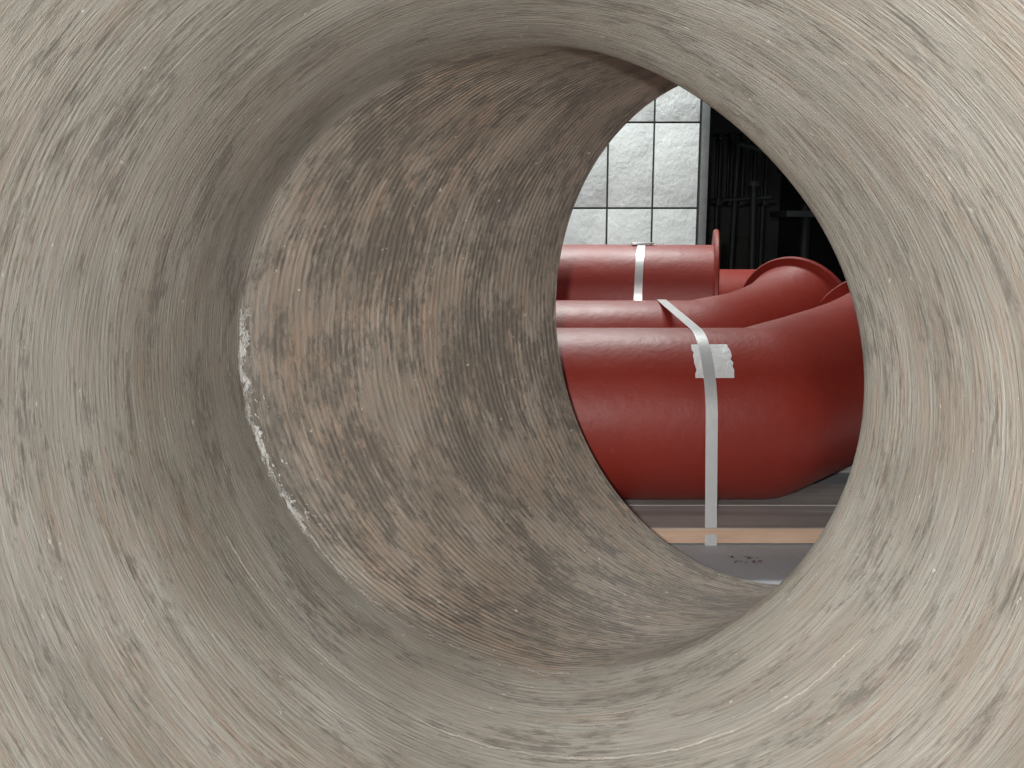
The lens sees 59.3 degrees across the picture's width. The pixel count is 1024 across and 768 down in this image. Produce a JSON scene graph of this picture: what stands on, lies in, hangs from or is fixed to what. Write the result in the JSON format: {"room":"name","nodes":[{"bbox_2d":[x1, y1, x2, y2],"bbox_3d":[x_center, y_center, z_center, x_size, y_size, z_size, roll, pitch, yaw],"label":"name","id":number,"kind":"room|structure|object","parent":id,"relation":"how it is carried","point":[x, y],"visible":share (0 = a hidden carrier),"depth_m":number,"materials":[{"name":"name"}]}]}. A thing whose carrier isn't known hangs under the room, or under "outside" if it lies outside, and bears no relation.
{"room":"pipe interior","nodes":[
{"label":"pipe interior","id":0,"kind":"room"},
{"bbox_2d":[563,86,702,244],"bbox_3d":[-1.490,-1.712,4.901,5.020,3.200,0.252,0,10,0],"label":"tiled wall","id":1,"kind":"structure","parent":0,"point":[644,185],"depth_m":4.88,"materials":[{"name":"tile"}]},
{"bbox_2d":[697,102,710,244],"bbox_3d":[1.040,-1.712,4.900,0.040,3.200,0.275,0,10,0],"label":"trim","id":2,"kind":"structure","parent":1,"relation":"attached to","point":[705,132],"depth_m":4.87,"materials":[{"name":"grey metal"}]},
{"bbox_2d":[556,256,841,327],"bbox_3d":[0.208,-0.136,2.893,1.881,0.527,0.645,-2,10,-11],"label":"pipe","id":3,"kind":"object","parent":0,"point":[780,287],"visible":0.27,"depth_m":2.80,"materials":[{"name":"metal"}]},
{"bbox_2d":[667,473,849,583],"bbox_3d":[0.500,0.282,3.096,9.000,0.100,12.000,0,10,0],"label":"floor","id":4,"kind":"structure","parent":0,"point":[779,559],"depth_m":2.12,"materials":[{"name":"grey concrete"}]},
{"bbox_2d":[628,506,835,542],"bbox_3d":[0.400,0.353,2.270,2.700,0.040,0.176,0,10,0],"label":"plank","id":5,"kind":"object","parent":4,"relation":"on","point":[672,524],"visible":0.28,"depth_m":2.22,"materials":[{"name":"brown wood"}]},
{"bbox_2d":[623,484,845,505],"bbox_3d":[0.400,0.320,2.457,2.700,0.040,0.192,0,10,0],"label":"plank","id":6,"kind":"object","parent":4,"relation":"on","point":[812,494],"visible":0.03,"depth_m":2.40,"materials":[{"name":"grey wood"}]},
{"bbox_2d":[557,281,863,499],"bbox_3d":[0.287,0.003,2.469,2.163,0.583,0.793,-3,10,-14],"label":"pipe","id":7,"kind":"object","parent":6,"relation":"on","point":[790,413],"visible":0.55,"depth_m":2.21,"materials":[{"name":"metal"}]},
{"bbox_2d":[656,299,717,544],"bbox_3d":[0.473,0.046,2.600,0.029,0.536,0.941,0,10,-1],"label":"strap","id":8,"kind":"object","parent":7,"relation":"attached to","point":[711,442],"visible":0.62,"depth_m":2.18,"materials":[{"name":"silver metal"}]},
{"bbox_2d":[691,344,733,377],"bbox_3d":[0.495,-0.057,2.223,0.097,0.072,0.079,0,10,0],"label":"tape","id":9,"kind":"object","parent":7,"relation":"attached to","point":[721,354],"visible":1,"depth_m":2.21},
{"bbox_2d":[710,132,774,267],"bbox_3d":[1.708,-1.132,6.705,0.475,1.430,0.140,0,10,0],"label":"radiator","id":10,"kind":"object","parent":4,"relation":"on","point":[719,137],"visible":0.61,"depth_m":6.63,"materials":[{"name":"metal"}]},
{"bbox_2d":[728,556,762,562],"bbox_3d":[0.544,0.407,2.089,0.080,0.001,0.052,0,10,0],"label":"debris","id":11,"kind":"object","parent":4,"relation":"on","point":[728,556],"visible":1,"depth_m":2.08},
{"bbox_2d":[722,141,770,268],"bbox_3d":[1.581,-0.956,6.036,0.356,1.318,0.146,-2,10,-12],"label":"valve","id":12,"kind":"object","parent":4,"relation":"on","point":[753,185],"visible":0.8,"depth_m":5.99,"materials":[{"name":"metal"}]},
{"bbox_2d":[770,168,814,258],"bbox_3d":[2.022,-0.926,6.180,0.455,1.208,0.506,0,10,0],"label":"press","id":13,"kind":"object","parent":4,"relation":"on","point":[805,215],"visible":0.18,"depth_m":6.18,"materials":[{"name":"metal"}]},
{"bbox_2d":[835,465,851,472],"bbox_3d":[0.400,0.241,2.906,2.700,0.040,0.200,0,10,0],"label":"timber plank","id":14,"kind":"object","parent":4,"relation":"on","point":[847,469],"visible":0.02,"depth_m":2.81,"materials":[{"name":"grey wood"}]},
{"bbox_3d":[0.400,0.161,3.359,2.700,0.040,0.280,0,10,0],"label":"timber plank","id":15,"kind":"object","parent":4,"relation":"on","visible":0},
{"bbox_2d":[556,229,719,299],"bbox_3d":[0.072,-0.320,3.362,1.350,0.510,0.510,2,10,11],"label":"pipe","id":16,"kind":"object","parent":15,"relation":"on","point":[585,271],"visible":0.25,"depth_m":3.12,"materials":[{"name":"metal"}]},
{"bbox_2d":[634,244,645,299],"bbox_3d":[0.470,-0.306,3.287,0.028,0.405,0.405,2,10,11],"label":"strap","id":17,"kind":"object","parent":16,"relation":"attached to","point":[638,282],"visible":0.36,"depth_m":3.10,"materials":[{"name":"silver metal"}]},
{"bbox_2d":[630,242,653,243],"bbox_3d":[0.470,-0.508,3.247,0.080,0.006,0.050,0,10,0],"label":"seal","id":18,"kind":"object","parent":16,"relation":"on","point":[630,242],"visible":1,"depth_m":3.22,"materials":[{"name":"metal"}]},
{"bbox_3d":[1.000,-0.006,3.918,0.100,0.181,0.200,0,10,0],"label":"block","id":19,"kind":"object","parent":4,"relation":"on","visible":0},
{"bbox_2d":[719,269,755,294],"bbox_3d":[0.675,-0.291,3.868,0.952,0.480,0.480,0,10,0],"label":"pipe","id":20,"kind":"object","parent":19,"relation":"on","point":[730,280],"visible":0.02,"depth_m":3.73,"materials":[{"name":"metal"}]},
{"bbox_2d":[777,174,845,282],"bbox_3d":[0.500,-2.398,8.792,9.000,3.200,0.150,0,10,0],"label":"wall","id":21,"kind":"structure","parent":0,"point":[821,251],"depth_m":8.88,"materials":[{"name":"paint"}]},
{"bbox_2d":[705,107,780,268],"bbox_3d":[2.175,-1.783,8.758,0.850,2.000,0.110,0,10,0],"label":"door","id":22,"kind":"structure","parent":21,"relation":"in","point":[718,123],"depth_m":8.72,"materials":[{"name":"black metal"}]},
{"bbox_3d":[0.000,0.508,1.105,0.840,0.146,0.120,0,10,0],"label":"timber skid","id":23,"kind":"object","parent":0,"visible":0},
{"bbox_2d":[0,0,1023,767],"bbox_3d":[0.058,0.047,0.974,1.252,1.062,2.032,0,10,0],"label":"pipe","id":24,"kind":"object","parent":23,"relation":"on","point":[298,469],"visible":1,"depth_m":1.07,"materials":[{"name":"beige concrete"}]}
]}

